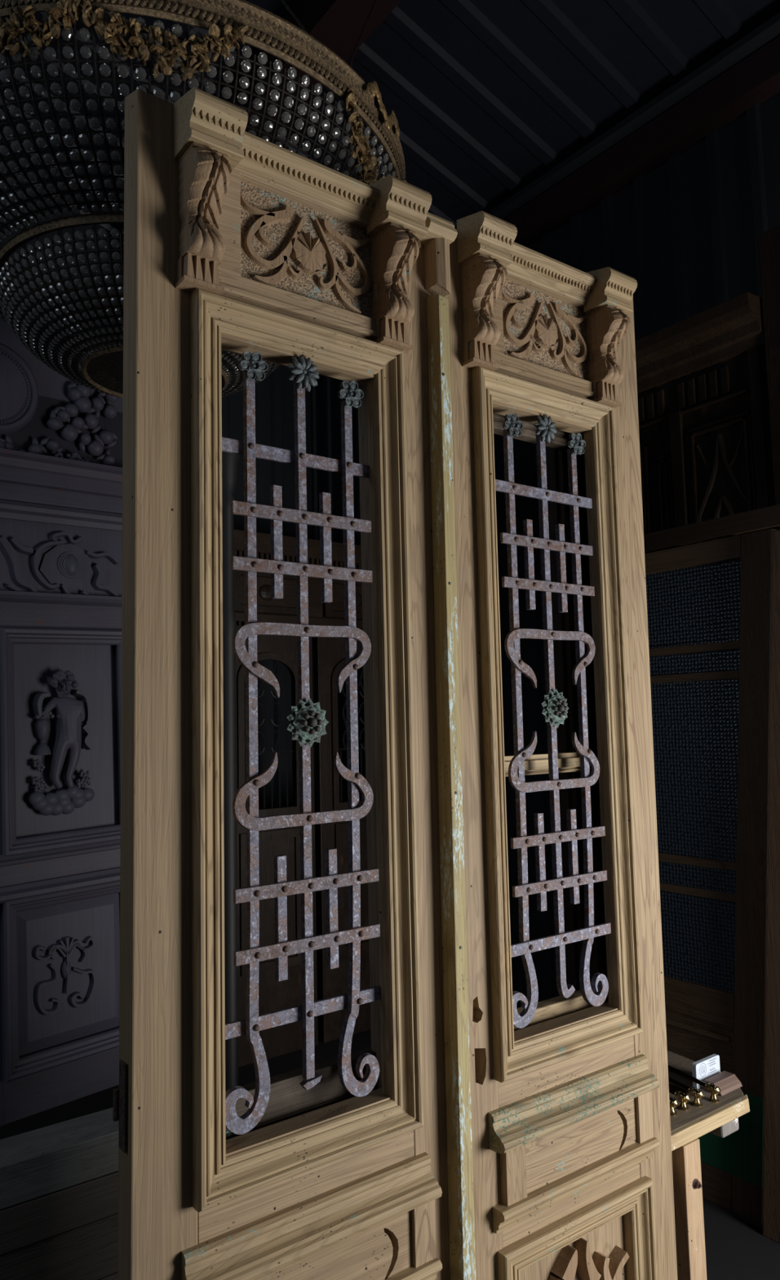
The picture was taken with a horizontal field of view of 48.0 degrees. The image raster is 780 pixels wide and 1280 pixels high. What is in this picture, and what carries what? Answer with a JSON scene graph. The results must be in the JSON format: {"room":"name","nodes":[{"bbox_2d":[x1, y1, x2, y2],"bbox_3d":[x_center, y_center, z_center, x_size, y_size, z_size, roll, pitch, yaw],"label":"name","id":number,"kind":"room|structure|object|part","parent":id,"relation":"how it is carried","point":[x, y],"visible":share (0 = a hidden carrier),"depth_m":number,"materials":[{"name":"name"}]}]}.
{"room":"antique salvage warehouse","nodes":[
{"label":"antique salvage warehouse","id":0,"kind":"room"},
{"bbox_2d":[0,172,319,982],"bbox_3d":[-3.564,-0.665,4.608,7.800,6.200,0.036,3,-7,-37],"label":"wall","id":1,"kind":"structure","parent":0,"point":[274,395],"depth_m":6.60,"materials":[{"name":"blue metal"}]},
{"bbox_2d":[0,0,779,235],"bbox_3d":[-1.043,-3.537,2.779,6.002,1.717,6.510,3,-7,-37],"label":"ceiling","id":2,"kind":"structure","parent":0,"point":[486,98],"depth_m":4.39,"materials":[{"name":"metal"}]},
{"bbox_2d":[0,0,407,398],"bbox_3d":[-0.719,-2.115,2.692,1.496,2.713,1.496,3,-7,-42],"label":"chandelier","id":3,"kind":"object","parent":2,"relation":"hanging from","point":[101,371],"visible":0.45,"depth_m":2.07,"materials":[{"name":"metal"}]},
{"bbox_3d":[-1.076,-1.931,2.725,0.737,1.155,0.010,-2,-5,8],"label":"hanging chain","id":4,"kind":"part","parent":3,"relation":"part of","materials":[{"name":"metal"}]},
{"bbox_3d":[-0.664,-1.911,3.036,0.009,1.155,0.738,-2,-5,8],"label":"hanging chain","id":5,"kind":"part","parent":3,"relation":"part of","materials":[{"name":"metal"}]},
{"bbox_3d":[-0.353,-1.957,2.627,0.737,1.155,0.010,-2,-5,8],"label":"hanging chain","id":6,"kind":"part","parent":3,"relation":"part of","materials":[{"name":"metal"}]},
{"bbox_2d":[114,0,402,272],"bbox_3d":[0.083,-2.952,3.626,0.200,0.280,6.400,3,-7,-37],"label":"beam","id":7,"kind":"structure","parent":2,"relation":"attached to","point":[338,24],"depth_m":4.06,"materials":[{"name":"red metal"}]},
{"bbox_2d":[0,982,779,1279],"bbox_3d":[-0.787,2.059,0.634,7.850,0.100,9.400,3,-7,-37],"label":"floor","id":8,"kind":"structure","parent":0,"point":[737,1248],"depth_m":3.36,"materials":[{"name":"stone"}]},
{"bbox_2d":[97,1271,117,1279],"bbox_3d":[-1.431,2.166,2.700,1.920,0.106,0.251,3,-7,-37],"label":"plank","id":9,"kind":"object","parent":8,"relation":"on","point":[114,1276],"visible":0.02,"depth_m":2.93,"materials":[{"name":"wood"}]},
{"bbox_2d":[0,1213,118,1279],"bbox_3d":[-1.433,2.017,2.712,1.920,0.186,0.254,3,-7,-37],"label":"plank","id":10,"kind":"object","parent":9,"relation":"on","point":[88,1251],"visible":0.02,"depth_m":2.85,"materials":[{"name":"grey wood"}]},
{"bbox_2d":[0,1170,118,1255],"bbox_3d":[-1.435,1.855,2.725,1.920,0.131,0.260,3,-7,-37],"label":"plank","id":11,"kind":"object","parent":10,"relation":"on","point":[22,1224],"visible":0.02,"depth_m":2.83,"materials":[{"name":"grey wood"}]},
{"bbox_2d":[0,1107,118,1209],"bbox_3d":[-1.380,1.720,2.744,1.820,0.130,0.200,3,-7,-37],"label":"plank","id":12,"kind":"object","parent":11,"relation":"on","point":[43,1161],"visible":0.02,"depth_m":2.88,"materials":[{"name":"grey wood"}]},
{"bbox_2d":[0,296,123,1126],"bbox_3d":[-1.464,0.172,3.060,1.551,3.083,0.190,1,-6,-43],"label":"carved wall panel","id":13,"kind":"structure","parent":12,"relation":"on","point":[61,437],"depth_m":3.25,"materials":[{"name":"paint"}]},
{"bbox_3d":[-1.362,0.359,3.120,0.056,0.810,0.048,1,-6,-43],"label":"panel moulding","id":14,"kind":"part","parent":13,"relation":"part of","materials":[{"name":"grey paint"}]},
{"bbox_3d":[-1.323,1.213,3.057,0.056,0.615,0.048,1,-6,-43],"label":"panel moulding","id":15,"kind":"part","parent":13,"relation":"part of","materials":[{"name":"grey paint"}]},
{"bbox_3d":[-1.431,0.833,3.042,1.155,0.160,0.028,1,-6,-43],"label":"rail","id":16,"kind":"part","parent":13,"relation":"part of","materials":[{"name":"grey paint"}]},
{"bbox_3d":[-1.409,0.892,3.006,1.340,0.055,0.040,1,-6,-43],"label":"moulding","id":17,"kind":"part","parent":13,"relation":"part of","materials":[{"name":"grey paint"}]},
{"bbox_3d":[-1.417,0.773,3.017,1.340,0.045,0.034,1,-6,-43],"label":"moulding","id":18,"kind":"part","parent":13,"relation":"part of","materials":[{"name":"grey paint"}]},
{"bbox_3d":[-1.473,-0.088,3.110,1.155,0.110,0.028,1,-6,-43],"label":"rail","id":19,"kind":"part","parent":13,"relation":"part of","materials":[{"name":"grey paint"}]},
{"bbox_3d":[-1.397,1.590,2.986,1.155,0.160,0.028,1,-6,-43],"label":"rail","id":20,"kind":"part","parent":13,"relation":"part of","materials":[{"name":"grey paint"}]},
{"bbox_3d":[-1.213,-0.013,3.303,0.510,0.056,0.048,1,-6,-43],"label":"panel moulding","id":21,"kind":"part","parent":13,"relation":"part of","materials":[{"name":"grey paint"}]},
{"bbox_3d":[-1.457,-0.161,3.084,1.340,0.040,0.040,1,-6,-43],"label":"moulding","id":22,"kind":"part","parent":13,"relation":"part of","materials":[{"name":"grey paint"}]},
{"bbox_3d":[-1.465,-0.476,3.100,1.400,0.060,0.060,1,-6,-43],"label":"moulding","id":23,"kind":"part","parent":13,"relation":"part of","materials":[{"name":"grey paint"}]},
{"bbox_3d":[-1.179,0.738,3.247,0.510,0.056,0.048,1,-6,-43],"label":"panel moulding","id":24,"kind":"part","parent":13,"relation":"part of","materials":[{"name":"grey paint"}]},
{"bbox_3d":[-1.145,1.496,3.191,0.510,0.056,0.048,1,-6,-43],"label":"panel moulding","id":25,"kind":"part","parent":13,"relation":"part of","materials":[{"name":"grey paint"}]},
{"bbox_3d":[-1.170,0.939,3.232,0.510,0.056,0.048,1,-6,-43],"label":"panel moulding","id":26,"kind":"part","parent":13,"relation":"part of","materials":[{"name":"grey paint"}]},
{"bbox_3d":[-1.178,1.217,3.234,0.410,0.500,0.026,1,-6,-43],"label":"raised panel","id":27,"kind":"part","parent":13,"relation":"part of","materials":[{"name":"grey paint"}]},
{"bbox_2d":[80,724,93,750],"bbox_3d":[-1.153,0.367,3.327,0.052,0.102,0.034,1,-6,-43],"label":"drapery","id":28,"kind":"object","parent":13,"relation":"hanging from","point":[86,730],"depth_m":3.32,"materials":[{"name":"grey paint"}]},
{"bbox_3d":[-1.030,0.367,3.429,0.056,0.810,0.048,1,-6,-43],"label":"panel moulding","id":29,"kind":"part","parent":13,"relation":"part of","materials":[{"name":"grey paint"}]},
{"bbox_2d":[222,451,239,1090],"bbox_3d":[-0.683,0.719,3.703,0.120,3.140,0.120,3,-7,-37],"label":"turned column","id":30,"kind":"structure","parent":8,"relation":"on","point":[230,461],"depth_m":3.69,"materials":[{"name":"black paint"}]},
{"bbox_2d":[112,86,476,1279],"bbox_3d":[-0.149,0.536,1.677,0.737,3.099,0.218,3,-7,-37],"label":"door leaf","id":31,"kind":"structure","parent":8,"relation":"on","point":[358,1165],"depth_m":1.68,"materials":[{"name":"brown wood"}]},
{"bbox_3d":[-0.329,0.157,1.576,0.062,1.613,0.059,3,-7,-37],"label":"window moulding","id":32,"kind":"part","parent":31,"relation":"part of","materials":[{"name":"brown wood"}]},
{"bbox_3d":[-0.335,-0.956,1.635,0.105,0.109,0.096,3,-7,-37],"label":"cap moulding","id":33,"kind":"part","parent":31,"relation":"part of","materials":[{"name":"brown wood"}]},
{"bbox_3d":[-0.276,-0.627,1.823,0.552,0.072,0.034,3,-7,-37],"label":"sash rail","id":34,"kind":"part","parent":31,"relation":"part of","materials":[{"name":"brown wood"}]},
{"bbox_3d":[-0.191,-0.613,1.799,0.469,0.090,0.049,3,-7,-37],"label":"rail","id":35,"kind":"part","parent":31,"relation":"part of","materials":[{"name":"brown wood"}]},
{"bbox_3d":[-0.179,-0.787,1.794,0.464,0.264,0.026,3,-7,-37],"label":"frieze frame","id":36,"kind":"part","parent":31,"relation":"part of","materials":[{"name":"brown wood"}]},
{"bbox_3d":[-0.178,-0.607,1.777,0.486,0.062,0.059,3,-7,-37],"label":"window moulding","id":37,"kind":"part","parent":31,"relation":"part of","materials":[{"name":"brown wood"}]},
{"bbox_3d":[-0.241,0.920,1.679,0.552,0.138,0.035,3,-7,-37],"label":"sash rail","id":38,"kind":"part","parent":31,"relation":"part of","materials":[{"name":"brown wood"}]},
{"bbox_2d":[222,351,381,1134],"bbox_3d":[-0.156,0.156,1.714,0.412,1.476,0.058,3,-7,-37],"label":"grille","id":39,"kind":"object","parent":31,"relation":"attached to","point":[307,721],"depth_m":1.71,"materials":[{"name":"metal"}]},
{"bbox_3d":[-0.153,1.015,1.645,0.469,0.220,0.049,3,-7,-37],"label":"rail","id":40,"kind":"part","parent":31,"relation":"part of","materials":[{"name":"brown wood"}]},
{"bbox_3d":[-0.180,-0.799,1.826,0.355,0.235,0.023,3,-7,-37],"label":"frieze panel","id":41,"kind":"part","parent":31,"relation":"part of","materials":[{"name":"beige wood"}]},
{"bbox_3d":[-0.172,-0.954,1.789,0.352,0.091,0.052,3,-7,-37],"label":"cornice","id":42,"kind":"part","parent":31,"relation":"part of","materials":[{"name":"brown wood"}]},
{"bbox_3d":[-0.142,0.937,1.631,0.486,0.062,0.059,3,-7,-37],"label":"window moulding","id":43,"kind":"part","parent":31,"relation":"part of","materials":[{"name":"brown wood"}]},
{"bbox_3d":[-0.123,1.066,1.600,0.528,0.077,0.052,3,-7,-37],"label":"dado moulding","id":44,"kind":"part","parent":31,"relation":"part of","materials":[{"name":"brown wood"}]},
{"bbox_3d":[-0.003,0.173,1.918,0.097,1.660,0.048,3,-7,-37],"label":"sash frame","id":45,"kind":"part","parent":31,"relation":"part of","materials":[{"name":"brown wood"}]},
{"bbox_3d":[0.009,0.173,1.831,0.062,1.613,0.059,3,-7,-37],"label":"window moulding","id":46,"kind":"part","parent":31,"relation":"part of","materials":[{"name":"brown wood"}]},
{"bbox_3d":[0.020,-0.939,1.903,0.107,0.109,0.096,3,-7,-37],"label":"cap moulding","id":47,"kind":"part","parent":31,"relation":"part of","materials":[{"name":"brown wood"}]},
{"bbox_2d":[233,529,370,1066],"bbox_3d":[-0.459,0.907,5.429,1.340,3.080,0.120,3,-7,-37],"label":"door pair","id":48,"kind":"object","parent":8,"relation":"on","point":[274,995],"visible":0.45,"depth_m":5.36,"materials":[{"name":"brown wood"}]},
{"bbox_3d":[-0.720,0.560,5.256,0.430,0.971,0.020,3,-7,-37],"label":"arch moulding","id":49,"kind":"part","parent":48,"relation":"part of","materials":[{"name":"brown wood"}]},
{"bbox_2d":[244,660,294,808],"bbox_3d":[-0.739,0.552,5.281,0.370,0.932,0.013,3,-7,-37],"label":"window grille","id":50,"kind":"object","parent":48,"relation":"attached to","point":[292,677],"depth_m":5.32,"materials":[{"name":"black metal"}]},
{"bbox_3d":[-0.694,1.531,5.168,0.420,0.800,0.020,3,-7,-37],"label":"panel moulding","id":51,"kind":"part","parent":48,"relation":"part of","materials":[{"name":"brown wood"}]},
{"bbox_3d":[-0.738,-0.290,5.341,0.540,0.260,0.054,3,-7,-37],"label":"panel","id":52,"kind":"part","parent":48,"relation":"part of","materials":[{"name":"brown wood"}]},
{"bbox_3d":[-0.471,-0.347,5.523,1.340,0.565,0.060,3,-7,-37],"label":"dentil cornice","id":53,"kind":"part","parent":48,"relation":"part of","materials":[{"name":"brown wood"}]},
{"bbox_3d":[-0.211,-0.265,5.739,0.540,0.260,0.054,3,-7,-37],"label":"panel","id":54,"kind":"part","parent":48,"relation":"part of","materials":[{"name":"brown wood"}]},
{"bbox_3d":[-0.194,0.585,5.654,0.430,0.971,0.020,3,-7,-37],"label":"arch moulding","id":55,"kind":"part","parent":48,"relation":"part of","materials":[{"name":"brown wood"}]},
{"bbox_3d":[-0.167,1.556,5.565,0.420,0.800,0.020,3,-7,-37],"label":"panel moulding","id":56,"kind":"part","parent":48,"relation":"part of","materials":[{"name":"brown wood"}]},
{"bbox_2d":[338,666,364,802],"bbox_3d":[-0.212,0.577,5.678,0.370,0.932,0.013,3,-7,-37],"label":"window grille","id":57,"kind":"object","parent":48,"relation":"attached to","point":[362,677],"depth_m":5.66,"materials":[{"name":"black metal"}]},
{"bbox_2d":[431,210,678,1279],"bbox_3d":[0.419,0.554,2.138,0.741,3.126,0.255,3,-7,-36],"label":"door leaf","id":58,"kind":"structure","parent":8,"relation":"on","point":[572,1153],"depth_m":2.14,"materials":[{"name":"brown wood"}]},
{"bbox_3d":[0.231,-0.950,2.078,0.105,0.109,0.096,3,-7,-36],"label":"cap moulding","id":59,"kind":"part","parent":58,"relation":"part of","materials":[{"name":"brown wood"}]},
{"bbox_3d":[0.235,0.163,2.018,0.062,1.613,0.059,3,-7,-36],"label":"window moulding","id":60,"kind":"part","parent":58,"relation":"part of","materials":[{"name":"brown wood"}]},
{"bbox_3d":[0.262,1.596,1.877,0.062,0.562,0.053,3,-7,-36],"label":"panel moulding","id":61,"kind":"part","parent":58,"relation":"part of","materials":[{"name":"brown wood"}]},
{"bbox_3d":[0.287,-0.594,2.255,0.535,0.128,0.040,3,-7,-36],"label":"sash rail","id":62,"kind":"part","parent":58,"relation":"part of","materials":[{"name":"brown wood"}]},
{"bbox_3d":[0.377,-0.607,2.239,0.469,0.090,0.049,3,-7,-36],"label":"rail","id":63,"kind":"part","parent":58,"relation":"part of","materials":[{"name":"brown wood"}]},
{"bbox_3d":[0.389,-0.781,2.235,0.464,0.264,0.026,3,-7,-36],"label":"frieze frame","id":64,"kind":"part","parent":58,"relation":"part of","materials":[{"name":"brown wood"}]},
{"bbox_3d":[0.388,-0.792,2.266,0.355,0.235,0.023,3,-7,-36],"label":"frieze panel","id":65,"kind":"part","parent":58,"relation":"part of","materials":[{"name":"beige wood"}]},
{"bbox_3d":[0.389,-0.601,2.217,0.486,0.062,0.059,3,-7,-36],"label":"window moulding","id":66,"kind":"part","parent":58,"relation":"part of","materials":[{"name":"brown wood"}]},
{"bbox_3d":[0.310,0.310,2.165,0.535,0.050,0.035,3,-7,-36],"label":"sash rail","id":67,"kind":"part","parent":58,"relation":"part of","materials":[{"name":"brown wood"}]},
{"bbox_3d":[0.396,-0.948,2.229,0.352,0.091,0.052,3,-7,-36],"label":"cornice","id":68,"kind":"part","parent":58,"relation":"part of","materials":[{"name":"brown wood"}]},
{"bbox_2d":[495,413,611,1028],"bbox_3d":[0.394,0.162,2.138,0.370,1.476,0.052,3,-7,-37],"label":"grille","id":69,"kind":"object","parent":58,"relation":"attached to","point":[555,708],"depth_m":2.15,"materials":[{"name":"metal"}]},
{"bbox_3d":[0.319,0.954,2.109,0.535,0.122,0.040,3,-7,-36],"label":"sash rail","id":70,"kind":"part","parent":58,"relation":"part of","materials":[{"name":"brown wood"}]},
{"bbox_3d":[0.412,1.021,2.084,0.469,0.220,0.049,3,-7,-36],"label":"rail","id":71,"kind":"part","parent":58,"relation":"part of","materials":[{"name":"brown wood"}]},
{"bbox_3d":[0.418,1.312,2.056,0.469,0.156,0.049,3,-7,-36],"label":"rail","id":72,"kind":"part","parent":58,"relation":"part of","materials":[{"name":"brown wood"}]},
{"bbox_3d":[0.423,0.943,2.070,0.486,0.062,0.059,3,-7,-36],"label":"window moulding","id":73,"kind":"part","parent":58,"relation":"part of","materials":[{"name":"brown wood"}]},
{"bbox_3d":[0.423,1.608,2.030,0.400,0.460,0.013,3,-7,-36],"label":"panel","id":74,"kind":"part","parent":58,"relation":"part of","materials":[{"name":"brown wood"}]},
{"bbox_3d":[0.441,1.073,2.038,0.528,0.077,0.052,3,-7,-36],"label":"dado moulding","id":75,"kind":"part","parent":58,"relation":"part of","materials":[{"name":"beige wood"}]},
{"bbox_3d":[0.434,1.356,2.032,0.504,0.062,0.053,3,-7,-36],"label":"panel moulding","id":76,"kind":"part","parent":58,"relation":"part of","materials":[{"name":"brown wood"}]},
{"bbox_3d":[0.527,0.192,2.370,0.140,1.680,0.075,3,-7,-36],"label":"sash frame","id":77,"kind":"part","parent":58,"relation":"part of","materials":[{"name":"brown wood"}]},
{"bbox_3d":[0.589,-0.932,2.341,0.107,0.109,0.096,3,-7,-36],"label":"cap moulding","id":78,"kind":"part","parent":58,"relation":"part of","materials":[{"name":"brown wood"}]},
{"bbox_3d":[0.577,0.179,2.269,0.062,1.613,0.059,3,-7,-36],"label":"window moulding","id":79,"kind":"part","parent":58,"relation":"part of","materials":[{"name":"brown wood"}]},
{"bbox_3d":[0.618,1.613,2.139,0.062,0.562,0.053,3,-7,-36],"label":"panel moulding","id":80,"kind":"part","parent":58,"relation":"part of","materials":[{"name":"brown wood"}]},
{"bbox_2d":[635,292,777,553],"bbox_3d":[1.248,0.434,3.929,0.180,3.660,1.120,3,-7,-37],"label":"carved wooden panel","id":81,"kind":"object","parent":8,"relation":"on","point":[706,446],"depth_m":3.86,"materials":[{"name":"brown wood"}]},
{"bbox_3d":[1.103,-0.258,4.225,0.020,1.300,0.400,3,-7,-37],"label":"panel moulding","id":82,"kind":"part","parent":81,"relation":"part of","materials":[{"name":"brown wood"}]},
{"bbox_3d":[1.268,-0.542,4.023,0.020,0.620,0.090,3,-7,-37],"label":"panel moulding","id":83,"kind":"part","parent":81,"relation":"part of","materials":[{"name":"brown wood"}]},
{"bbox_3d":[1.207,-1.283,4.092,0.180,0.210,1.120,3,-7,-37],"label":"cornice","id":84,"kind":"part","parent":81,"relation":"part of","materials":[{"name":"brown wood"}]},
{"bbox_3d":[1.449,-0.309,3.769,0.020,1.300,0.310,3,-7,-37],"label":"panel moulding","id":85,"kind":"part","parent":81,"relation":"part of","materials":[{"name":"brown wood"}]},
{"bbox_2d":[667,1050,750,1279],"bbox_3d":[0.703,1.752,2.623,0.920,0.816,0.539,3,-7,-37],"label":"workbench","id":86,"kind":"object","parent":8,"relation":"on","point":[721,1118],"depth_m":2.48,"materials":[{"name":"brown wood"}]},
{"bbox_3d":[0.723,1.375,2.725,0.031,0.046,0.446,2,-6,-29],"label":"door pull","id":87,"kind":"part","parent":86,"relation":"part of","materials":[{"name":"gold metal"}]},
{"bbox_3d":[0.820,1.345,2.553,0.023,0.024,0.047,2,-6,-29],"label":"knob","id":88,"kind":"part","parent":86,"relation":"part of","materials":[{"name":"gold metal"}]},
{"bbox_3d":[0.855,1.393,2.753,0.030,0.005,0.180,3,-7,-37],"label":"metal strip","id":89,"kind":"part","parent":86,"relation":"part of","materials":[{"name":"black metal"}]},
{"bbox_3d":[0.771,1.377,2.759,0.031,0.046,0.446,2,-6,-28],"label":"door pull","id":90,"kind":"part","parent":86,"relation":"part of","materials":[{"name":"gold metal"}]},
{"bbox_3d":[0.865,1.347,2.585,0.023,0.024,0.047,2,-6,-28],"label":"knob","id":91,"kind":"part","parent":86,"relation":"part of","materials":[{"name":"gold metal"}]},
{"bbox_3d":[0.823,1.378,2.783,0.031,0.046,0.446,1,-6,-27],"label":"door pull","id":92,"kind":"part","parent":86,"relation":"part of","materials":[{"name":"gold metal"}]},
{"bbox_3d":[0.836,1.776,2.447,0.076,0.730,0.065,3,-7,-37],"label":"bench leg","id":93,"kind":"part","parent":86,"relation":"part of","materials":[{"name":"brown wood"}]},
{"bbox_3d":[0.886,1.379,2.811,0.031,0.046,0.446,1,-6,-26],"label":"door pull","id":94,"kind":"part","parent":86,"relation":"part of","materials":[{"name":"gold metal"}]},
{"bbox_3d":[0.913,1.348,2.607,0.023,0.024,0.047,1,-6,-27],"label":"knob","id":95,"kind":"part","parent":86,"relation":"part of","materials":[{"name":"gold metal"}]},
{"bbox_2d":[692,1053,720,1088],"bbox_3d":[0.996,1.356,2.755,0.128,0.074,0.014,3,-7,-37],"label":"price card","id":96,"kind":"object","parent":86,"relation":"on","point":[706,1068],"visible":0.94,"depth_m":2.74,"materials":[{"name":"white"}]},
{"bbox_3d":[0.972,1.349,2.634,0.023,0.024,0.047,1,-6,-26],"label":"knob","id":97,"kind":"part","parent":86,"relation":"part of","materials":[{"name":"gold metal"}]},
{"bbox_3d":[1.033,1.374,2.718,0.114,0.030,0.065,3,-7,-37],"label":"moulding offcut","id":98,"kind":"part","parent":86,"relation":"part of","materials":[{"name":"brown wood"}]},
{"bbox_2d":[644,504,779,1243],"bbox_3d":[1.446,0.839,3.375,0.160,2.740,1.745,3,-7,-37],"label":"glazed door","id":99,"kind":"structure","parent":8,"relation":"on","point":[709,603],"depth_m":3.51,"materials":[{"name":"brown wood"}]},
{"bbox_3d":[1.254,-0.350,3.709,0.045,0.089,0.535,3,-7,-37],"label":"rail","id":100,"kind":"part","parent":99,"relation":"part of","materials":[{"name":"brown wood"}]},
{"bbox_3d":[1.247,-0.140,3.701,0.004,0.330,0.555,3,-7,-37],"label":"glass pane","id":101,"kind":"part","parent":99,"relation":"part of","materials":[{"name":"glass"}]},
{"bbox_3d":[1.240,0.100,3.694,0.004,0.086,0.535,3,-7,-37],"label":"glass pane","id":102,"kind":"part","parent":99,"relation":"part of","materials":[{"name":"glass"}]},
{"bbox_3d":[1.229,0.538,3.682,0.004,0.724,0.588,3,-7,-37],"label":"glass pane","id":103,"kind":"part","parent":99,"relation":"part of","materials":[{"name":"glass"}]},
{"bbox_3d":[1.217,0.981,3.669,0.004,0.091,0.536,3,-7,-37],"label":"glass pane","id":104,"kind":"part","parent":99,"relation":"part of","materials":[{"name":"glass"}]},
{"bbox_3d":[1.188,1.594,3.642,0.016,0.020,0.492,3,-7,-37],"label":"panel moulding","id":105,"kind":"part","parent":99,"relation":"part of","materials":[{"name":"brown wood"}]},
{"bbox_3d":[1.211,1.236,3.662,0.004,0.355,0.557,3,-7,-37],"label":"glass pane","id":106,"kind":"part","parent":99,"relation":"part of","materials":[{"name":"glass"}]},
{"bbox_3d":[1.206,1.479,3.656,0.045,0.130,0.539,3,-7,-37],"label":"rail","id":107,"kind":"part","parent":99,"relation":"part of","materials":[{"name":"brown wood"}]},
{"bbox_3d":[1.206,1.660,3.655,0.033,0.230,0.547,3,-7,-37],"label":"rail","id":108,"kind":"part","parent":99,"relation":"part of","materials":[{"name":"brown wood"}]},
{"bbox_3d":[1.188,2.171,3.637,0.045,0.150,0.540,3,-7,-37],"label":"rail","id":109,"kind":"part","parent":99,"relation":"part of","materials":[{"name":"brown wood"}]},
{"bbox_3d":[1.183,1.939,3.628,0.015,0.330,0.803,3,-7,-37],"label":"green panel","id":110,"kind":"part","parent":99,"relation":"part of","materials":[{"name":"paint"}]},
{"bbox_3d":[1.646,0.865,3.010,0.040,2.610,0.930,3,-7,-37],"label":"door panel","id":111,"kind":"part","parent":99,"relation":"part of","materials":[{"name":"brown wood"}]},
{"bbox_2d":[758,225,779,529],"bbox_3d":[1.753,0.234,3.322,0.060,3.920,0.472,3,-7,-37],"label":"board","id":112,"kind":"object","parent":8,"relation":"on","point":[769,242],"visible":1,"depth_m":3.60,"materials":[{"name":"brown wood"}]},
{"bbox_2d":[310,92,779,1008],"bbox_3d":[1.378,-0.223,4.240,0.028,5.020,6.498,3,-7,-37],"label":"wall","id":113,"kind":"structure","parent":0,"point":[687,229],"depth_m":4.53,"materials":[{"name":"blue metal"}]},
{"bbox_2d":[488,12,779,219],"bbox_3d":[1.212,-2.569,4.441,0.170,0.035,6.400,3,-7,-37],"label":"trim","id":114,"kind":"structure","parent":113,"relation":"attached to","point":[770,30],"depth_m":4.28,"materials":[{"name":"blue wood"}]},
{"bbox_2d":[502,35,779,247],"bbox_3d":[1.250,-2.460,4.458,0.120,0.160,6.400,3,-7,-37],"label":"ceiling beam","id":115,"kind":"structure","parent":113,"relation":"attached to","point":[756,79],"depth_m":4.30,"materials":[{"name":"red wood"}]}
]}

